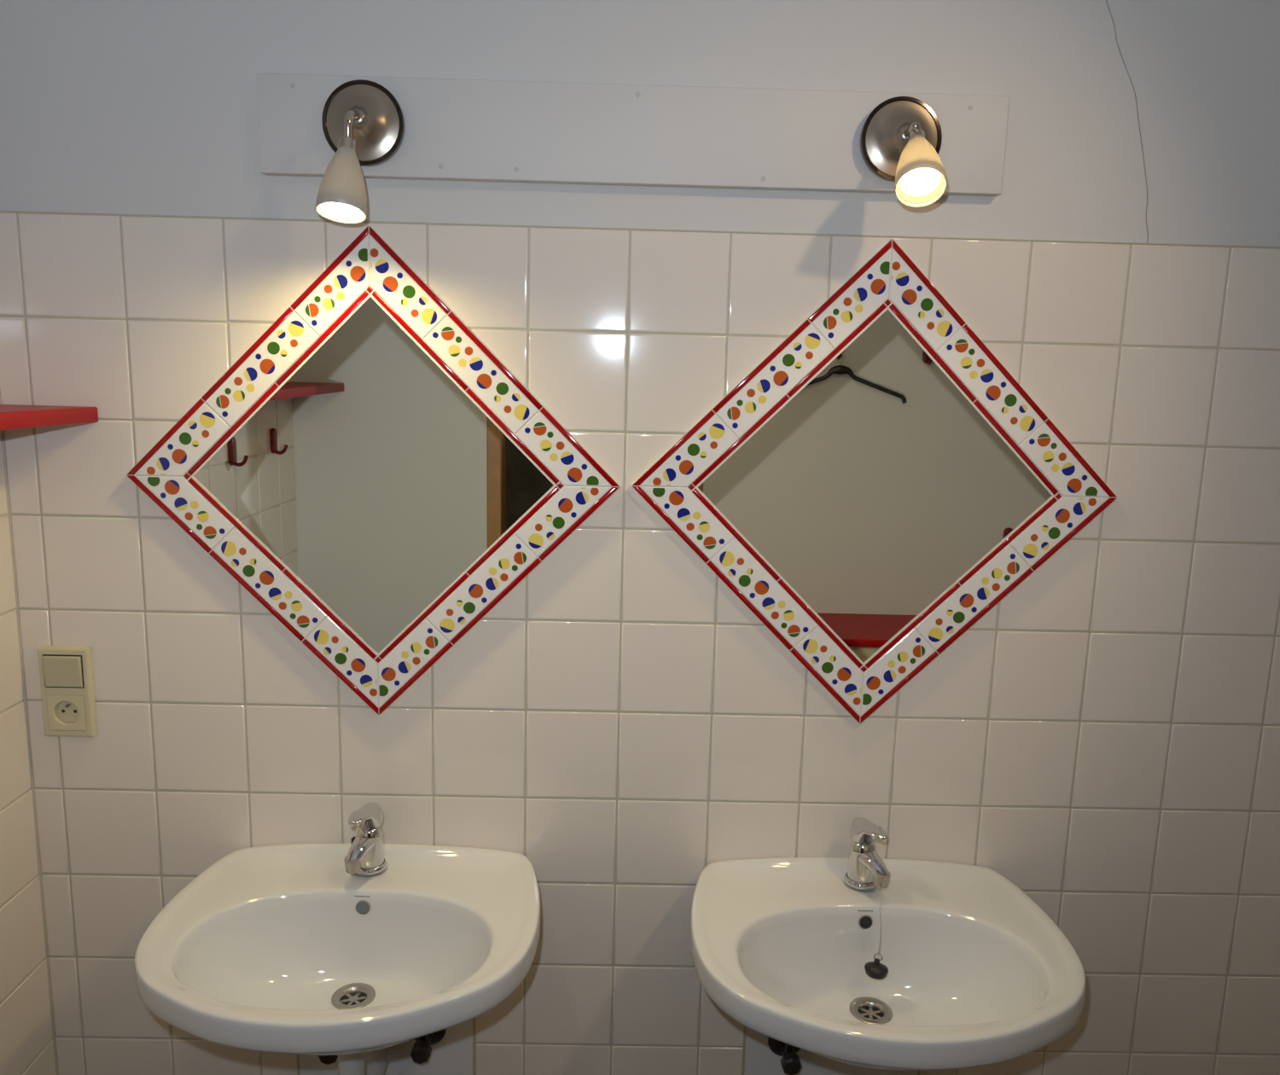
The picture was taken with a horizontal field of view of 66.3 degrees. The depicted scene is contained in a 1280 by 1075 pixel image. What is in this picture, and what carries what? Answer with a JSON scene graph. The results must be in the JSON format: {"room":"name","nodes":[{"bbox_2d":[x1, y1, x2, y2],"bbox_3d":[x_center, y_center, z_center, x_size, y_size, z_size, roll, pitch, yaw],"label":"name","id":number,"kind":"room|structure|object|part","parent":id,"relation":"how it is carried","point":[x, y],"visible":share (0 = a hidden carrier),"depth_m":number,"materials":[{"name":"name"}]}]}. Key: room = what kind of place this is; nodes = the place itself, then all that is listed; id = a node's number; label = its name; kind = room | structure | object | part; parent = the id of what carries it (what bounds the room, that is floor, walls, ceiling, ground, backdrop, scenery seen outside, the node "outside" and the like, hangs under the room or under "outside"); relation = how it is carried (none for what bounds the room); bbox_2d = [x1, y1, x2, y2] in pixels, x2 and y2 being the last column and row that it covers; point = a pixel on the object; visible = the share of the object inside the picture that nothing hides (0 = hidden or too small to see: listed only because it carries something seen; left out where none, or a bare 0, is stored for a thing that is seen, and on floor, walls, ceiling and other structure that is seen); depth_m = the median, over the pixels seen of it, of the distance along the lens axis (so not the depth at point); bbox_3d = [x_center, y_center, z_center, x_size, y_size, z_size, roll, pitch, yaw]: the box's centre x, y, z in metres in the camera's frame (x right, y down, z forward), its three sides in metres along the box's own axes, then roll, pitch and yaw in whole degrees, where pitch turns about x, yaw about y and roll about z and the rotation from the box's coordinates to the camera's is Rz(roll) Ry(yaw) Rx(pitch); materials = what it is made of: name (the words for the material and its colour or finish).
{"room":"bathroom","nodes":[
{"label":"bathroom","id":0,"kind":"room"},
{"bbox_2d":[0,391,58,1074],"bbox_3d":[-1.018,0.189,0.887,0.101,2.570,1.550,1,10,-1],"label":"wall","id":1,"kind":"structure","parent":0,"point":[27,1032],"depth_m":1.55,"materials":[{"name":"white tile"}]},
{"bbox_2d":[0,404,98,430],"bbox_3d":[-0.887,-0.081,0.832,0.147,0.025,1.328,1,9,-1],"label":"shelf","id":2,"kind":"object","parent":1,"relation":"attached to","point":[12,416],"visible":1,"depth_m":1.37,"materials":[{"name":"paint"}]},
{"bbox_2d":[0,0,1279,1074],"bbox_3d":[0.231,0.096,1.612,2.618,2.570,0.120,1,10,-1],"label":"wall","id":3,"kind":"structure","parent":0,"point":[1102,741],"depth_m":1.53,"materials":[{"name":"white tile"}]},
{"bbox_2d":[37,645,97,737],"bbox_3d":[-0.910,0.246,1.554,0.081,0.149,0.017,1,10,-1],"label":"socket","id":4,"kind":"object","parent":3,"relation":"attached to","point":[66,672],"visible":1,"depth_m":1.55,"materials":[{"name":"beige plastic"}]},
{"bbox_2d":[318,1055,337,1064],"bbox_3d":[-0.502,0.782,1.616,0.073,0.182,0.080,1,10,-1],"label":"angle valve","id":5,"kind":"object","parent":3,"relation":"attached to","point":[328,1060],"visible":0.02,"depth_m":1.60,"materials":[{"name":"grey metal"}]},
{"bbox_2d":[134,843,540,1055],"bbox_3d":[-0.424,0.629,1.414,0.551,0.181,0.437,1,10,-1],"label":"basin","id":6,"kind":"object","parent":3,"relation":"attached to","point":[282,949],"visible":0.98,"depth_m":1.47,"materials":[{"name":"white ceramic"}]},
{"bbox_2d":[343,802,387,875],"bbox_3d":[-0.440,0.475,1.533,0.068,0.105,0.092,4,10,13],"label":"tap","id":7,"kind":"object","parent":6,"relation":"on","point":[365,855],"visible":1,"depth_m":1.53,"materials":[{"name":"silver metal"}]},
{"bbox_3d":[-0.435,0.485,1.522,0.036,0.035,0.060,4,10,13],"label":"spout","id":8,"kind":"part","parent":7,"relation":"part of","materials":[{"name":"silver metal"}]},
{"bbox_3d":[-0.430,0.449,1.532,0.042,0.052,0.080,4,10,13],"label":"handle","id":9,"kind":"part","parent":7,"relation":"part of","materials":[{"name":"silver metal"}]},
{"bbox_2d":[337,1046,393,1074],"bbox_3d":[-0.431,0.835,1.553,0.050,0.264,0.224,1,10,-1],"label":"pipe","id":10,"kind":"object","parent":6,"relation":"attached to","point":[352,1064],"visible":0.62,"depth_m":1.46,"materials":[{"name":"grey plastic"}]},
{"bbox_2d":[126,225,620,715],"bbox_3d":[-0.407,-0.087,1.506,0.754,0.754,0.013,1,10,-1],"label":"mirror","id":11,"kind":"object","parent":3,"relation":"attached to","point":[368,470],"visible":1,"depth_m":1.50,"materials":[{"name":"silver"}]},
{"bbox_2d":[193,296,553,653],"bbox_3d":[-0.407,-0.088,1.507,0.550,0.550,0.010,1,10,-1],"label":"mirror glass","id":12,"kind":"object","parent":11,"relation":"attached to","point":[368,470],"depth_m":1.50,"materials":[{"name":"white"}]},
{"bbox_2d":[296,1017,476,1074],"bbox_3d":[-0.438,1.032,1.703,0.305,0.660,0.006,1,10,-1],"label":"trim","id":13,"kind":"structure","parent":3,"relation":"attached to","point":[456,1054],"depth_m":1.68,"materials":[{"name":"white"}]},
{"bbox_2d":[409,1029,445,1064],"bbox_3d":[-0.364,0.781,1.617,0.071,0.182,0.080,1,10,-1],"label":"angle valve","id":14,"kind":"object","parent":3,"relation":"attached to","point":[421,1051],"visible":0.32,"depth_m":1.61,"materials":[{"name":"grey metal"}]},
{"bbox_3d":[-0.359,0.845,1.609,0.033,0.033,0.022,1,10,-1],"label":"valve knob","id":15,"kind":"part","parent":14,"relation":"part of","materials":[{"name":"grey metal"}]},
{"bbox_2d":[256,73,1009,196],"bbox_3d":[-0.008,-0.584,1.424,1.080,0.136,0.023,1,10,-1],"label":"board","id":16,"kind":"object","parent":3,"relation":"attached to","point":[456,130],"visible":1,"depth_m":1.41,"materials":[{"name":"grey"}]},
{"bbox_2d":[314,79,405,223],"bbox_3d":[-0.394,-0.536,1.345,0.116,0.205,0.142,1,10,-1],"label":"wall spotlight","id":17,"kind":"object","parent":16,"relation":"attached to","point":[363,124],"visible":1,"depth_m":1.38,"materials":[{"name":"silver metal"}]},
{"bbox_3d":[-0.402,-0.478,1.319,0.067,0.099,0.071,1,10,-1],"label":"lamp shade","id":18,"kind":"part","parent":17,"relation":"part of","materials":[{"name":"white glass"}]},
{"bbox_3d":[-0.402,-0.473,1.321,0.053,0.062,0.051,1,10,-1],"label":"bulb","id":19,"kind":"part","parent":17,"relation":"part of","materials":[{"name":"white glass"}]},
{"bbox_2d":[337,137,356,151],"bbox_3d":[-0.399,-0.529,1.332,0.026,0.028,0.029,1,10,-1],"label":"socket","id":20,"kind":"object","parent":17,"relation":"attached to","point":[345,143],"depth_m":1.32,"materials":[{"name":"silver metal"}]},
{"bbox_3d":[-0.395,-0.560,1.348,0.014,0.057,0.050,2,10,4],"label":"lamp arm","id":21,"kind":"part","parent":17,"relation":"part of","materials":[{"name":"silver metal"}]},
{"bbox_3d":[-0.394,-0.586,1.376,0.103,0.103,0.034,1,10,-1],"label":"plate","id":22,"kind":"part","parent":17,"relation":"part of","materials":[{"name":"silver metal"}]},
{"bbox_2d":[860,96,947,207],"bbox_3d":[0.375,-0.535,1.346,0.116,0.166,0.160,1,10,-1],"label":"wall spotlight","id":23,"kind":"object","parent":16,"relation":"attached to","point":[900,138],"visible":1,"depth_m":1.39,"materials":[{"name":"silver metal"}]},
{"bbox_3d":[0.375,-0.569,1.388,0.103,0.103,0.034,1,10,-1],"label":"plate","id":24,"kind":"part","parent":23,"relation":"part of","materials":[{"name":"silver metal"}]},
{"bbox_3d":[0.379,-0.560,1.362,0.019,0.027,0.040,1,10,-1],"label":"lamp arm","id":25,"kind":"part","parent":23,"relation":"part of","materials":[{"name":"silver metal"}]},
{"bbox_2d":[907,128,925,142],"bbox_3d":[0.381,-0.547,1.350,0.026,0.032,0.032,1,10,-1],"label":"socket","id":26,"kind":"object","parent":23,"relation":"attached to","point":[913,135],"depth_m":1.34,"materials":[{"name":"silver metal"}]},
{"bbox_3d":[0.375,-0.494,1.318,0.053,0.065,0.062,1,10,-1],"label":"bulb","id":27,"kind":"part","parent":23,"relation":"part of","materials":[{"name":"white glass"}]},
{"bbox_3d":[0.374,-0.497,1.319,0.067,0.100,0.094,1,10,-1],"label":"lamp shade","id":28,"kind":"part","parent":23,"relation":"part of","materials":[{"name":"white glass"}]},
{"bbox_2d":[768,1036,802,1074],"bbox_3d":[0.261,0.808,1.629,0.080,0.182,0.080,1,10,-1],"label":"angle valve","id":29,"kind":"object","parent":3,"relation":"attached to","point":[791,1065],"visible":0.34,"depth_m":1.62,"materials":[{"name":"grey metal"}]},
{"bbox_3d":[0.250,0.871,1.621,0.033,0.033,0.022,1,10,-1],"label":"valve knob","id":30,"kind":"part","parent":29,"relation":"part of","materials":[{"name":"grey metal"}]},
{"bbox_2d":[741,1025,920,1074],"bbox_3d":[0.327,1.050,1.716,0.309,0.660,0.006,1,10,-1],"label":"trim","id":31,"kind":"structure","parent":3,"relation":"attached to","point":[758,1058],"depth_m":1.69,"materials":[{"name":"white"}]},
{"bbox_2d":[631,238,1117,724],"bbox_3d":[0.363,-0.072,1.518,0.754,0.754,0.013,1,10,-1],"label":"mirror","id":32,"kind":"object","parent":3,"relation":"attached to","point":[880,481],"visible":1,"depth_m":1.51,"materials":[{"name":"silver"}]},
{"bbox_2d":[698,309,1051,663],"bbox_3d":[0.363,-0.072,1.520,0.550,0.550,0.010,1,10,-1],"label":"mirror glass","id":33,"kind":"object","parent":32,"relation":"attached to","point":[880,481],"depth_m":1.51,"materials":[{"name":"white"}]},
{"bbox_2d":[690,857,1085,1070],"bbox_3d":[0.349,0.657,1.428,0.551,0.181,0.437,1,10,-1],"label":"basin","id":34,"kind":"object","parent":3,"relation":"attached to","point":[979,974],"visible":0.97,"depth_m":1.48,"materials":[{"name":"white ceramic"}]},
{"bbox_2d":[843,817,890,890],"bbox_3d":[0.363,0.504,1.547,0.053,0.105,0.092,-3,11,-23],"label":"tap","id":35,"kind":"object","parent":34,"relation":"on","point":[866,869],"visible":1,"depth_m":1.54,"materials":[{"name":"silver metal"}]},
{"bbox_3d":[0.361,0.477,1.547,0.042,0.052,0.080,-3,11,-23],"label":"handle","id":36,"kind":"part","parent":35,"relation":"part of","materials":[{"name":"silver metal"}]},
{"bbox_3d":[0.367,0.513,1.538,0.036,0.035,0.060,-3,11,-23],"label":"spout","id":37,"kind":"part","parent":35,"relation":"part of","materials":[{"name":"silver metal"}]},
{"bbox_2d":[864,884,888,979],"bbox_3d":[0.357,0.596,1.492,0.036,0.126,0.082,1,10,-1],"label":"plug","id":38,"kind":"object","parent":35,"relation":"hanging from","point":[875,969],"visible":1,"depth_m":1.47,"materials":[{"name":"black rubber"}]},
{"bbox_3d":[0.365,0.577,1.498,0.005,0.091,0.062,2,10,5],"label":"bead chain","id":39,"kind":"part","parent":38,"relation":"part of","materials":[{"name":"silver metal"}]}
]}

